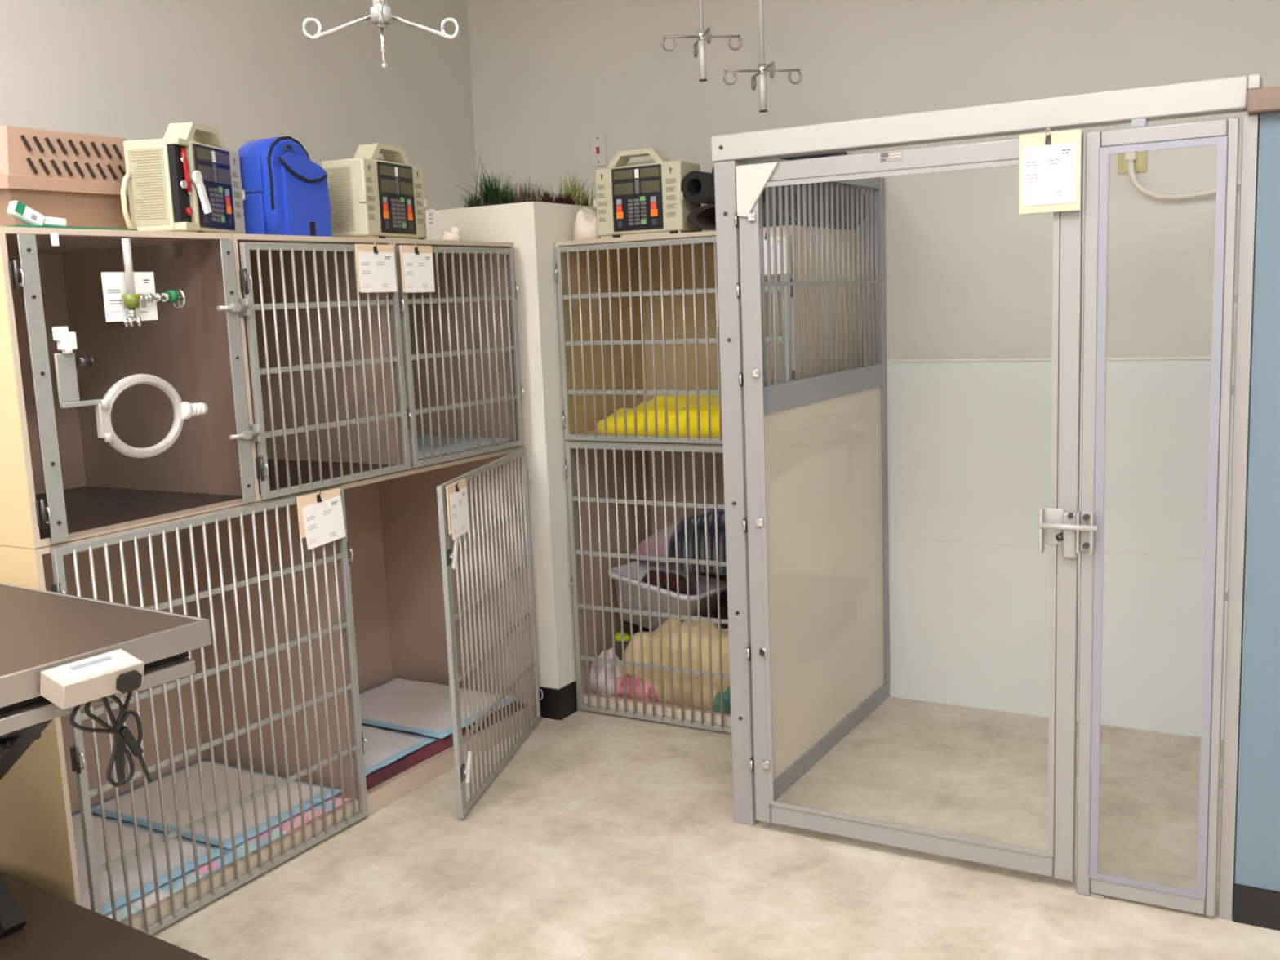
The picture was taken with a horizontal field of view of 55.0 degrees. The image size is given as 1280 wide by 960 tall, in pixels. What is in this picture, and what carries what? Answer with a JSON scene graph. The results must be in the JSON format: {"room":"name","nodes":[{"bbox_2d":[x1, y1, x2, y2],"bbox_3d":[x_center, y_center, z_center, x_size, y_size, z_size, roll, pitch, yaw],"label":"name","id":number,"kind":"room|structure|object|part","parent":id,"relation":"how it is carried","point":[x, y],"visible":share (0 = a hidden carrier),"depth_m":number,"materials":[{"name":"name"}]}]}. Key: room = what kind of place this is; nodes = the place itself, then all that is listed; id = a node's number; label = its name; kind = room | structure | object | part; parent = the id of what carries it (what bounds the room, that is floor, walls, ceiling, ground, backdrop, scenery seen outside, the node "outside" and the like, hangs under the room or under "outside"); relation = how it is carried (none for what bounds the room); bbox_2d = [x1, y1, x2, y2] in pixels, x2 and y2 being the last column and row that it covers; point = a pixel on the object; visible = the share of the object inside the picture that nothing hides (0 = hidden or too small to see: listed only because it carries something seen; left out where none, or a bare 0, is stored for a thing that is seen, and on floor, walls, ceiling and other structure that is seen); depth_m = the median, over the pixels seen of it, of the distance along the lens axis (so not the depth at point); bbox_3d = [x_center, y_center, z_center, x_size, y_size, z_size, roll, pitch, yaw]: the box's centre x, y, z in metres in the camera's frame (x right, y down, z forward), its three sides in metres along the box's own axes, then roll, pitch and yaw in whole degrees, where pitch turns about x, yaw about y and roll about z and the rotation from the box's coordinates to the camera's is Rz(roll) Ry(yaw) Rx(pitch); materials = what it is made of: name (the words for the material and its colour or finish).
{"room":"veterinary clinic","nodes":[
{"label":"veterinary clinic","id":0,"kind":"room"},
{"bbox_2d":[0,0,478,211],"bbox_3d":[-2.270,-0.221,1.943,0.100,2.750,6.725,3,10,30],"label":"wall","id":1,"kind":"structure","parent":0,"point":[246,70],"depth_m":3.69,"materials":[{"name":"beige paint"}]},
{"bbox_2d":[425,201,596,710],"bbox_3d":[-0.434,-0.097,4.335,0.695,1.655,0.641,3,10,30],"label":"wall","id":2,"kind":"structure","parent":0,"point":[534,228],"depth_m":3.90,"materials":[{"name":"white paint"}]},
{"bbox_2d":[453,145,524,207],"bbox_3d":[-0.493,-0.984,4.020,0.318,0.240,0.281,3,10,30],"label":"potted plant","id":3,"kind":"object","parent":2,"relation":"on","point":[491,196],"visible":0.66,"depth_m":3.99,"materials":[{"name":"green plant"}]},
{"bbox_2d":[500,177,559,203],"bbox_3d":[-0.369,-0.926,3.998,0.195,0.123,0.193,3,10,30],"label":"potted plant","id":4,"kind":"object","parent":2,"relation":"on","point":[523,194],"visible":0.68,"depth_m":3.97,"materials":[{"name":"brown plant"}]},
{"bbox_2d":[539,680,577,720],"bbox_3d":[-0.410,0.717,4.136,0.402,0.103,0.098,3,10,30],"label":"baseboard","id":5,"kind":"structure","parent":2,"relation":"attached to","point":[560,704],"depth_m":4.02,"materials":[{"name":"black plastic"}]},
{"bbox_2d":[534,190,582,205],"bbox_3d":[-0.265,-0.913,4.045,0.126,0.075,0.233,3,10,30],"label":"potted plant","id":6,"kind":"object","parent":2,"relation":"on","point":[566,200],"visible":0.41,"depth_m":4.02,"materials":[{"name":"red plant"}]},
{"bbox_2d":[540,169,595,206],"bbox_3d":[-0.244,-0.981,4.203,0.296,0.161,0.290,5,11,41],"label":"potted plant","id":7,"kind":"object","parent":2,"relation":"on","point":[583,202],"visible":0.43,"depth_m":4.20,"materials":[{"name":"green plant"}]},
{"bbox_2d":[151,695,1279,959],"bbox_3d":[0.354,1.283,0.666,6.035,0.060,6.725,3,10,30],"label":"floor","id":8,"kind":"structure","parent":0,"point":[602,836],"depth_m":2.96,"materials":[{"name":"beige plastic"}]},
{"bbox_2d":[0,582,211,959],"bbox_3d":[-1.317,0.662,2.170,1.315,0.861,0.625,3,10,34],"label":"exam table","id":9,"kind":"object","parent":8,"relation":"on","point":[61,654],"visible":1,"depth_m":1.98,"materials":[{"name":"silver metal"}]},
{"bbox_3d":[-1.461,0.569,2.468,0.649,0.597,0.045,3,10,34],"label":"lift arm","id":10,"kind":"part","parent":9,"relation":"part of","materials":[{"name":"black paint"}]},
{"bbox_3d":[-1.286,0.606,2.270,0.755,0.590,0.045,3,10,34],"label":"lift arm","id":11,"kind":"part","parent":9,"relation":"part of","materials":[{"name":"black paint"}]},
{"bbox_3d":[-1.379,0.280,2.117,1.183,0.038,0.538,3,10,34],"label":"load plate","id":12,"kind":"part","parent":9,"relation":"part of","materials":[{"name":"silver metal"}]},
{"bbox_3d":[-1.378,0.312,2.113,1.222,0.024,0.555,3,10,34],"label":"under frame","id":13,"kind":"part","parent":9,"relation":"part of","materials":[{"name":"silver metal"}]},
{"bbox_2d":[0,872,209,959],"bbox_3d":[-1.324,0.902,2.229,1.180,0.030,0.605,3,10,34],"label":"shelf","id":14,"kind":"object","parent":9,"relation":"attached to","point":[56,927],"depth_m":2.32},
{"bbox_3d":[-0.793,0.396,1.844,0.010,0.162,0.119,3,10,34],"label":"power cord","id":15,"kind":"part","parent":9,"relation":"part of","materials":[{"name":"black plastic"}]},
{"bbox_2d":[0,484,368,934],"bbox_3d":[-1.226,0.510,3.025,0.652,0.904,0.859,3,10,30],"label":"cage","id":16,"kind":"object","parent":8,"relation":"on","point":[274,691],"visible":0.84,"depth_m":3.11,"materials":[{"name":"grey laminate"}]},
{"bbox_2d":[0,226,262,548],"bbox_3d":[-1.313,-0.228,2.787,0.683,0.630,0.583,3,10,30],"label":"cage","id":17,"kind":"object","parent":16,"relation":"on","point":[106,427],"visible":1,"depth_m":2.92,"materials":[{"name":"brown laminate"}]},
{"bbox_2d":[0,125,130,228],"bbox_3d":[-1.431,-0.668,2.845,0.403,0.232,0.422,3,10,30],"label":"pet carrier","id":18,"kind":"object","parent":17,"relation":"on","point":[76,178],"visible":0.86,"depth_m":2.73,"materials":[{"name":"brown plastic"}]},
{"bbox_2d":[5,224,137,230],"bbox_3d":[-1.208,-0.517,2.545,0.150,0.004,0.280,3,10,30],"label":"mat","id":19,"kind":"object","parent":17,"relation":"on","point":[15,225],"visible":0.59,"depth_m":2.49,"materials":[{"name":"teal"}]},
{"bbox_2d":[6,200,66,226],"bbox_3d":[-1.212,-0.532,2.470,0.026,0.054,0.120,3,10,30],"label":"thermometer","id":20,"kind":"object","parent":19,"relation":"on","point":[15,209],"visible":0.82,"depth_m":2.45,"materials":[{"name":"white plastic"}]},
{"bbox_3d":[-1.062,-0.213,2.645,0.005,0.603,0.528,3,10,30],"label":"door","id":21,"kind":"part","parent":17,"relation":"part of","materials":[{"name":"plastic"}]},
{"bbox_2d":[101,271,158,321],"bbox_3d":[-1.075,-0.387,2.591,0.002,0.102,0.128,3,10,30],"label":"sheet","id":22,"kind":"object","parent":17,"relation":"attached to","point":[113,283],"visible":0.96,"depth_m":2.57,"materials":[{"name":"white paper"}]},
{"bbox_2d":[107,279,149,312],"bbox_3d":[-1.075,-0.387,2.590,0.001,0.069,0.106,3,10,30],"label":"print","id":23,"kind":"object","parent":22,"relation":"attached to","point":[116,287],"depth_m":2.57,"materials":[{"name":"grey paper"}]},
{"bbox_2d":[91,795,350,922],"bbox_3d":[-1.219,0.892,3.080,0.583,0.022,0.796,3,10,30],"label":"quilted blanket","id":24,"kind":"object","parent":16,"relation":"on","point":[122,914],"visible":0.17,"depth_m":2.93,"materials":[{"name":"fabric"}]},
{"bbox_2d":[71,810,227,915],"bbox_3d":[-1.325,0.902,2.912,0.560,0.011,0.398,3,10,30],"label":"pad","id":25,"kind":"object","parent":24,"relation":"on","point":[112,825],"visible":0.38,"depth_m":2.90,"materials":[{"name":"white fabric"}]},
{"bbox_2d":[90,759,341,849],"bbox_3d":[-1.127,0.842,3.250,0.549,0.014,0.391,3,10,30],"label":"pad","id":26,"kind":"object","parent":24,"relation":"on","point":[110,810],"visible":0.68,"depth_m":3.22,"materials":[{"name":"white fabric"}]},
{"bbox_2d":[296,488,346,550],"bbox_3d":[-0.797,0.094,3.082,0.013,0.145,0.153,3,10,30],"label":"card holder","id":27,"kind":"object","parent":16,"relation":"attached to","point":[320,514],"visible":1,"depth_m":3.08,"materials":[{"name":"beige paper"}]},
{"bbox_2d":[306,501,337,543],"bbox_3d":[-0.795,0.106,3.085,0.001,0.092,0.109,3,10,30],"label":"print","id":28,"kind":"object","parent":27,"relation":"attached to","point":[322,516],"depth_m":3.08,"materials":[{"name":"grey paper"}]},
{"bbox_2d":[231,233,412,502],"bbox_3d":[-1.048,-0.311,3.271,0.652,0.630,0.553,3,10,30],"label":"cage","id":29,"kind":"object","parent":16,"relation":"on","point":[323,365],"visible":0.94,"depth_m":3.35,"materials":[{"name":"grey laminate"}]},
{"bbox_2d":[120,121,245,234],"bbox_3d":[-1.068,-0.704,2.906,0.157,0.256,0.338,-1,9,8],"label":"pump","id":30,"kind":"object","parent":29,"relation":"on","point":[175,182],"visible":0.99,"depth_m":2.80,"materials":[{"name":"beige plastic"}]},
{"bbox_3d":[-1.157,-0.629,2.776,0.013,0.136,0.037,0,9,18],"label":"power cord","id":31,"kind":"part","parent":30,"relation":"part of","materials":[{"name":"beige plastic"}]},
{"bbox_3d":[-1.049,-0.810,2.893,0.060,0.044,0.197,-1,9,8],"label":"handle","id":32,"kind":"part","parent":30,"relation":"part of","materials":[{"name":"beige plastic"}]},
{"bbox_3d":[-1.010,-0.662,2.829,0.020,0.097,0.046,-1,9,8],"label":"lever","id":33,"kind":"part","parent":30,"relation":"part of","materials":[{"name":"white plastic"}]},
{"bbox_3d":[-1.008,-0.691,2.912,0.003,0.188,0.173,-1,9,8],"label":"panel","id":34,"kind":"part","parent":30,"relation":"part of","materials":[{"name":"black"}]},
{"bbox_2d":[237,136,331,236],"bbox_3d":[-0.907,-0.743,3.137,0.152,0.252,0.206,2,10,28],"label":"backpack","id":35,"kind":"object","parent":29,"relation":"on","point":[286,193],"visible":0.84,"depth_m":3.06,"materials":[{"name":"blue fabric"}]},
{"bbox_3d":[-0.876,-0.825,3.066,0.005,0.024,0.032,2,10,28],"label":"ring handle","id":36,"kind":"part","parent":35,"relation":"part of","materials":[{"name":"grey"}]},
{"bbox_2d":[355,241,397,293],"bbox_3d":[-0.688,-0.559,3.220,0.013,0.132,0.148,3,10,30],"label":"card holder","id":37,"kind":"object","parent":29,"relation":"attached to","point":[375,265],"visible":1,"depth_m":3.21,"materials":[{"name":"beige"}]},
{"bbox_2d":[361,256,391,287],"bbox_3d":[-0.688,-0.546,3.220,0.001,0.081,0.113,3,10,30],"label":"print","id":38,"kind":"object","parent":37,"relation":"attached to","point":[375,270],"depth_m":3.22,"materials":[{"name":"grey paper"}]},
{"bbox_2d":[337,445,542,817],"bbox_3d":[-0.705,0.392,3.680,0.891,0.904,0.824,3,10,30],"label":"cage","id":39,"kind":"object","parent":8,"relation":"on","point":[428,606],"visible":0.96,"depth_m":3.97,"materials":[{"name":"grey metal"}]},
{"bbox_2d":[361,701,527,791],"bbox_3d":[-0.804,0.765,3.797,0.574,0.029,0.771,3,10,30],"label":"folded blanket","id":40,"kind":"object","parent":39,"relation":"on","point":[376,777],"visible":0.12,"depth_m":3.54,"materials":[{"name":"red fabric"}]},
{"bbox_2d":[361,724,436,775],"bbox_3d":[-0.881,0.775,3.595,0.464,0.012,0.335,3,10,30],"label":"pad","id":41,"kind":"object","parent":40,"relation":"on","point":[384,747],"visible":0.31,"depth_m":3.57,"materials":[{"name":"white fabric"}]},
{"bbox_2d":[359,677,519,738],"bbox_3d":[-0.713,0.716,3.930,0.534,0.017,0.406,3,10,30],"label":"pad","id":42,"kind":"object","parent":40,"relation":"on","point":[417,707],"visible":0.71,"depth_m":3.89,"materials":[{"name":"white fabric"}]},
{"bbox_2d":[445,477,468,540],"bbox_3d":[-0.472,0.071,3.196,0.013,0.150,0.142,-1,9,11],"label":"card holder","id":43,"kind":"object","parent":39,"relation":"attached to","point":[456,493],"visible":1,"depth_m":3.19,"materials":[{"name":"beige paper"}]},
{"bbox_2d":[452,492,465,533],"bbox_3d":[-0.470,0.085,3.202,0.001,0.092,0.104,-1,9,11],"label":"print","id":44,"kind":"object","parent":43,"relation":"attached to","point":[464,492],"depth_m":3.17},
{"bbox_2d":[391,238,524,469],"bbox_3d":[-0.772,-0.392,3.742,0.652,0.630,0.556,3,10,30],"label":"cage","id":45,"kind":"object","parent":39,"relation":"on","point":[460,340],"visible":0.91,"depth_m":3.79,"materials":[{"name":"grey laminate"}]},
{"bbox_2d":[320,142,427,239],"bbox_3d":[-0.726,-0.797,3.440,0.142,0.256,0.408,1,9,22],"label":"pump","id":46,"kind":"object","parent":45,"relation":"on","point":[370,196],"visible":0.91,"depth_m":3.32,"materials":[{"name":"beige plastic"}]},
{"bbox_3d":[-0.712,-0.897,3.386,0.060,0.044,0.197,1,9,22],"label":"handle","id":47,"kind":"part","parent":46,"relation":"part of","materials":[{"name":"beige plastic"}]},
{"bbox_3d":[-0.671,-0.777,3.397,0.003,0.188,0.173,1,9,22],"label":"panel","id":48,"kind":"part","parent":46,"relation":"part of","materials":[{"name":"black plastic"}]},
{"bbox_2d":[426,208,435,237],"bbox_3d":[-0.600,-0.737,3.522,0.012,0.082,0.051,1,9,23],"label":"paper tag","id":49,"kind":"object","parent":46,"relation":"hanging from","point":[430,212],"visible":1,"depth_m":3.52,"materials":[{"name":"white paper"}]},
{"bbox_2d":[399,242,435,293],"bbox_3d":[-0.606,-0.581,3.360,0.013,0.135,0.132,3,10,30],"label":"card holder","id":50,"kind":"object","parent":45,"relation":"attached to","point":[416,261],"visible":1,"depth_m":3.35,"materials":[{"name":"beige"}]},
{"bbox_2d":[406,257,430,288],"bbox_3d":[-0.605,-0.568,3.362,0.001,0.082,0.100,3,10,30],"label":"print","id":51,"kind":"object","parent":50,"relation":"attached to","point":[418,268],"depth_m":3.36,"materials":[{"name":"grey paper"}]},
{"bbox_2d":[441,226,462,240],"bbox_3d":[-0.553,-0.721,3.599,0.062,0.044,0.067,3,10,30],"label":"gauze wad","id":52,"kind":"object","parent":45,"relation":"on","point":[454,233],"visible":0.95,"depth_m":3.58,"materials":[{"name":"beige fabric"}]},
{"bbox_2d":[408,433,512,462],"bbox_3d":[-0.753,-0.107,3.778,0.534,0.022,0.507,3,10,30],"label":"pad","id":53,"kind":"object","parent":45,"relation":"on","point":[427,437],"visible":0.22,"depth_m":3.73,"materials":[{"name":"brown fabric"}]},
{"bbox_3d":[-0.418,0.396,3.552,0.014,0.888,0.770,-1,9,11],"label":"door","id":54,"kind":"part","parent":39,"relation":"part of","materials":[{"name":"metal"}]},
{"bbox_2d":[564,440,731,733],"bbox_3d":[0.250,0.299,4.042,0.806,0.904,0.557,3,10,30],"label":"cage","id":55,"kind":"object","parent":8,"relation":"on","point":[620,494],"visible":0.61,"depth_m":4.00,"materials":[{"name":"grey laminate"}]},
{"bbox_2d":[589,647,620,696],"bbox_3d":[-0.107,0.632,4.107,0.122,0.144,0.127,3,10,30],"label":"cloth","id":56,"kind":"object","parent":55,"relation":"on","point":[609,653],"visible":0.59,"depth_m":4.06,"materials":[{"name":"white fabric"}]},
{"bbox_2d":[613,673,658,702],"bbox_3d":[0.006,0.668,4.032,0.247,0.086,0.080,3,10,30],"label":"towel","id":57,"kind":"object","parent":55,"relation":"on","point":[628,678],"visible":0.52,"depth_m":4.00,"materials":[{"name":"fabric"}]},
{"bbox_2d":[635,626,653,633],"bbox_3d":[0.109,0.568,4.282,0.279,0.203,0.266,3,10,30],"label":"blanket","id":58,"kind":"object","parent":55,"relation":"on","point":[644,629],"visible":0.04,"depth_m":4.22,"materials":[{"name":"fabric"}]},
{"bbox_2d":[608,560,727,630],"bbox_3d":[0.097,0.403,4.136,0.373,0.209,0.242,4,11,38],"label":"plastic tub","id":59,"kind":"object","parent":58,"relation":"on","point":[642,565],"visible":0.56,"depth_m":4.08,"materials":[{"name":"white plastic"}]},
{"bbox_2d":[640,569,695,595],"bbox_3d":[0.083,0.398,4.146,0.253,0.191,0.111,5,11,40],"label":"plaid cloth","id":60,"kind":"object","parent":59,"relation":"in","point":[662,574],"visible":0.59,"depth_m":4.09,"materials":[{"name":"red fabric"}]},
{"bbox_2d":[619,615,729,709],"bbox_3d":[0.148,0.573,3.970,0.526,0.276,0.139,3,10,30],"label":"fleece blanket","id":61,"kind":"object","parent":55,"relation":"on","point":[674,623],"visible":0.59,"depth_m":3.91,"materials":[{"name":"beige fabric"}]},
{"bbox_2d":[614,632,631,641],"bbox_3d":[-0.059,0.522,4.101,0.063,0.020,0.043,3,10,30],"label":"cloth","id":62,"kind":"object","parent":61,"relation":"on","point":[618,636],"visible":0.7,"depth_m":4.08,"materials":[{"name":"green fabric"}]},
{"bbox_2d":[555,225,857,444],"bbox_3d":[0.219,-0.460,3.929,0.806,0.630,0.557,3,10,30],"label":"cage","id":63,"kind":"object","parent":55,"relation":"on","point":[638,315],"visible":0.57,"depth_m":3.94,"materials":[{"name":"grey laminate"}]},
{"bbox_2d":[573,206,600,240],"bbox_3d":[-0.154,-0.814,3.898,0.121,0.109,0.119,3,10,30],"label":"plastic bag","id":64,"kind":"object","parent":63,"relation":"on","point":[585,226],"visible":0.65,"depth_m":3.86,"materials":[{"name":"beige plastic"}]},
{"bbox_2d":[593,147,702,238],"bbox_3d":[0.024,-0.877,3.770,0.312,0.256,0.141,3,10,30],"label":"pump","id":65,"kind":"object","parent":63,"relation":"on","point":[639,198],"visible":1,"depth_m":3.71,"materials":[{"name":"beige plastic"}]},
{"bbox_3d":[-0.009,-0.851,3.716,0.173,0.188,0.003,3,10,30],"label":"panel","id":66,"kind":"part","parent":65,"relation":"part of","materials":[{"name":"black plastic"}]},
{"bbox_3d":[-0.001,-0.977,3.732,0.197,0.044,0.060,3,10,30],"label":"handle","id":67,"kind":"part","parent":65,"relation":"part of","materials":[{"name":"beige plastic"}]},
{"bbox_2d":[593,395,722,436],"bbox_3d":[0.190,-0.218,3.929,0.736,0.121,0.322,3,10,30],"label":"blanket","id":68,"kind":"object","parent":63,"relation":"on","point":[703,399],"visible":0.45,"depth_m":3.85,"materials":[{"name":"yellow fabric"}]},
{"bbox_2d":[686,203,783,230],"bbox_3d":[0.356,-0.806,3.794,0.226,0.079,0.480,3,10,30],"label":"rolled mat","id":69,"kind":"object","parent":63,"relation":"on","point":[704,217],"visible":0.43,"depth_m":3.64,"materials":[{"name":"black rubber"}]},
{"bbox_2d":[680,170,765,205],"bbox_3d":[0.272,-0.896,3.810,0.092,0.092,0.450,3,10,30],"label":"rolled mat","id":70,"kind":"object","parent":69,"relation":"on","point":[696,187],"visible":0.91,"depth_m":3.63,"materials":[{"name":"black rubber"}]},
{"bbox_2d":[711,164,769,203],"bbox_3d":[0.383,-0.919,3.770,0.138,0.138,0.460,3,10,30],"label":"rolled mat","id":71,"kind":"object","parent":69,"relation":"on","point":[713,170],"visible":0.06,"depth_m":3.61,"materials":[{"name":"black rubber"}]},
{"bbox_2d":[759,228,790,275],"bbox_3d":[0.363,-0.648,3.485,0.130,0.130,0.013,3,10,30],"label":"card holder","id":72,"kind":"object","parent":63,"relation":"attached to","point":[764,231],"visible":0.2,"depth_m":3.48,"materials":[{"name":"beige"}]},
{"bbox_2d":[764,182,865,229],"bbox_3d":[0.539,-0.830,3.706,0.139,0.139,0.480,3,10,30],"label":"rolled mat","id":73,"kind":"object","parent":63,"relation":"on","point":[828,183],"visible":0.37,"depth_m":3.56,"materials":[{"name":"grey rubber"}]},
{"bbox_2d":[780,151,848,159],"bbox_3d":[0.500,-0.958,3.706,0.125,0.125,0.460,3,10,30],"label":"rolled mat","id":74,"kind":"object","parent":73,"relation":"on","point":[838,153],"visible":0.06,"depth_m":3.62,"materials":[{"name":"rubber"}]},
{"bbox_2d":[713,685,730,714],"bbox_3d":[0.297,0.675,3.868,0.181,0.097,0.091,3,10,30],"label":"cloth","id":75,"kind":"object","parent":55,"relation":"on","point":[726,695],"visible":0.18,"depth_m":3.84,"materials":[{"name":"green fabric"}]},
{"bbox_3d":[0.475,0.477,4.055,0.332,0.419,0.303,3,10,30],"label":"floral blanket","id":76,"kind":"object","parent":55,"relation":"in","visible":0},
{"bbox_2d":[631,508,714,564],"bbox_3d":[0.221,0.171,4.190,0.570,0.206,0.206,3,10,30],"label":"quilt","id":77,"kind":"object","parent":76,"relation":"on","point":[670,527],"visible":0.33,"depth_m":4.20,"materials":[{"name":"fabric"}]},
{"bbox_2d":[665,509,726,574],"bbox_3d":[0.308,0.193,3.981,0.479,0.204,0.154,3,10,30],"label":"plaid blanket","id":78,"kind":"object","parent":76,"relation":"on","point":[720,513],"visible":0.23,"depth_m":3.97,"materials":[{"name":"blue fabric"}]},
{"bbox_2d":[711,74,1262,919],"bbox_3d":[0.973,-0.022,3.208,1.171,1.724,1.158,3,10,30],"label":"kennel","id":79,"kind":"object","parent":8,"relation":"on","point":[806,494],"visible":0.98,"depth_m":2.85,"materials":[{"name":"grey metal"}]},
{"bbox_3d":[0.246,0.061,3.062,0.055,1.662,0.058,3,10,30],"label":"post","id":80,"kind":"part","parent":79,"relation":"part of","materials":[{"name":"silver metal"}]},
{"bbox_3d":[0.274,-0.675,2.860,0.105,0.117,0.010,3,10,30],"label":"corner plate","id":81,"kind":"part","parent":79,"relation":"part of","materials":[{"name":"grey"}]},
{"bbox_3d":[0.524,-0.034,3.533,0.032,1.690,1.050,3,10,30],"label":"frame","id":82,"kind":"part","parent":79,"relation":"part of","materials":[{"name":"grey metal"}]},
{"bbox_2d":[759,182,878,386],"bbox_3d":[0.494,-0.564,3.441,0.010,0.542,1.015,3,10,30],"label":"grille","id":83,"kind":"object","parent":79,"relation":"attached to","point":[873,186],"depth_m":3.48,"materials":[{"name":"grey metal"}]},
{"bbox_3d":[0.528,0.262,3.564,0.012,0.985,1.018,3,10,30],"label":"panel","id":84,"kind":"part","parent":79,"relation":"part of","materials":[{"name":"beige"}]},
{"bbox_2d":[1018,128,1080,213],"bbox_3d":[0.837,-0.633,2.513,0.122,0.168,0.013,3,10,30],"label":"clipboard","id":85,"kind":"object","parent":79,"relation":"attached to","point":[1050,162],"visible":1,"depth_m":2.51,"materials":[{"name":"beige"}]},
{"bbox_2d":[1026,149,1070,198],"bbox_3d":[0.835,-0.626,2.514,0.087,0.092,0.001,3,10,30],"label":"print","id":86,"kind":"object","parent":85,"relation":"attached to","point":[1047,171],"depth_m":2.51,"materials":[{"name":"white paper"}]},
{"bbox_3d":[1.063,0.112,2.551,0.281,1.646,0.018,3,10,30],"label":"fixed panel","id":87,"kind":"part","parent":79,"relation":"part of","materials":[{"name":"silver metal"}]},
{"bbox_3d":[1.067,0.106,2.548,0.232,1.564,0.005,3,10,30],"label":"glass pane","id":88,"kind":"part","parent":79,"relation":"part of","materials":[{"name":"clear glass"}]},
{"bbox_3d":[1.219,0.110,2.503,0.027,1.650,0.055,3,10,30],"label":"post","id":89,"kind":"part","parent":79,"relation":"part of","materials":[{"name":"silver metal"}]},
{"bbox_2d":[466,0,1279,695],"bbox_3d":[1.952,-0.593,3.289,5.835,2.750,0.100,3,10,30],"label":"wall","id":90,"kind":"structure","parent":0,"point":[969,275],"depth_m":3.79,"materials":[{"name":"beige paint"}]},
{"bbox_2d":[590,133,607,166],"bbox_3d":[-0.148,-1.168,4.353,0.066,0.108,0.011,3,10,30],"label":"light switch","id":91,"kind":"object","parent":90,"relation":"attached to","point":[597,142],"visible":1,"depth_m":4.35,"materials":[{"name":"grey plastic"}]},
{"bbox_2d":[888,537,1229,559],"bbox_3d":[1.299,0.210,3.743,1.122,0.003,0.002,3,10,30],"label":"trim","id":92,"kind":"structure","parent":90,"relation":"attached to","point":[888,537],"depth_m":3.80,"materials":[{"name":"white"}]},
{"bbox_2d":[886,359,1235,740],"bbox_3d":[1.300,0.195,3.744,1.122,1.112,0.006,3,10,30],"label":"wall panel","id":93,"kind":"object","parent":90,"relation":"attached to","point":[969,443],"visible":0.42,"depth_m":3.79,"materials":[{"name":"white plastic"}]},
{"bbox_2d":[886,355,1235,362],"bbox_3d":[1.276,-0.360,3.659,1.122,0.012,0.010,3,10,30],"label":"trim","id":94,"kind":"structure","parent":90,"relation":"attached to","point":[1209,357],"depth_m":3.71,"materials":[{"name":"white"}]},
{"bbox_2d":[1118,151,1146,173],"bbox_3d":[1.400,-0.909,3.493,0.076,0.070,0.008,3,10,30],"label":"wall outlet","id":95,"kind":"object","parent":90,"relation":"attached to","point":[1140,163],"visible":0.62,"depth_m":3.49,"materials":[{"name":"yellow plastic"}]},
{"bbox_2d":[1124,151,1142,168],"bbox_3d":[1.400,-0.909,3.490,0.048,0.044,0.002,3,10,30],"label":"socket","id":96,"kind":"object","parent":95,"relation":"attached to","point":[1138,162],"depth_m":3.48,"materials":[{"name":"yellow"}]},
{"bbox_2d":[1124,151,1240,199],"bbox_3d":[1.542,-0.853,3.396,0.378,0.143,0.031,3,10,30],"label":"power cable","id":97,"kind":"object","parent":90,"relation":"attached to","point":[1130,157],"visible":0.68,"depth_m":3.45,"materials":[{"name":"beige plastic"}]},
{"bbox_2d":[1235,111,1279,891],"bbox_3d":[2.037,0.141,2.072,1.817,1.650,0.118,3,10,30],"label":"wall","id":98,"kind":"structure","parent":0,"point":[1257,860],"depth_m":2.47,"materials":[{"name":"blue paint"}]},
{"bbox_2d":[1233,883,1279,930],"bbox_3d":[2.037,0.925,2.133,1.817,0.082,0.008,3,10,30],"label":"baseboard","id":99,"kind":"structure","parent":98,"relation":"attached to","point":[1253,906],"depth_m":2.56,"materials":[{"name":"black plastic"}]},
{"bbox_2d":[1246,86,1279,115],"bbox_3d":[2.006,-0.697,1.945,1.868,0.043,0.180,3,10,30],"label":"trim","id":100,"kind":"structure","parent":98,"relation":"on","point":[1260,100],"depth_m":2.32,"materials":[{"name":"beige wood"}]},
{"bbox_3d":[0.241,-1.494,0.255,6.035,0.060,6.725,3,10,30],"label":"ceiling","id":101,"kind":"structure","parent":0,"visible":0},
{"bbox_2d":[302,0,459,68],"bbox_3d":[-0.438,-1.173,1.934,0.181,1.013,0.181,3,10,34],"label":"hanger","id":102,"kind":"object","parent":101,"relation":"hanging from","point":[380,15],"visible":1,"depth_m":1.99,"materials":[{"name":"silver metal"}]},
{"bbox_3d":[-0.438,-1.167,1.935,0.024,1.002,0.023,-4,9,-11],"label":"rod","id":103,"kind":"part","parent":102,"relation":"part of","materials":[{"name":"silver metal"}]},
{"bbox_2d":[661,0,742,81],"bbox_3d":[0.132,-1.390,2.849,0.139,0.898,0.139,4,11,37],"label":"hanger","id":104,"kind":"object","parent":101,"relation":"hanging from","point":[703,35],"visible":1,"depth_m":2.90,"materials":[{"name":"white metal"}]},
{"bbox_3d":[0.132,-1.384,2.849,0.019,0.886,0.018,-3,9,-8],"label":"rod","id":105,"kind":"part","parent":104,"relation":"part of","materials":[{"name":"white metal"}]},
{"bbox_2d":[722,0,802,112],"bbox_3d":[0.273,-1.355,2.841,0.139,0.976,0.139,4,10,35],"label":"hanger","id":106,"kind":"object","parent":101,"relation":"hanging from","point":[762,70],"visible":1,"depth_m":2.89,"materials":[{"name":"white metal"}]},
{"bbox_3d":[0.273,-1.349,2.842,0.019,0.964,0.018,-4,9,-10],"label":"rod","id":107,"kind":"part","parent":106,"relation":"part of","materials":[{"name":"white metal"}]}
]}

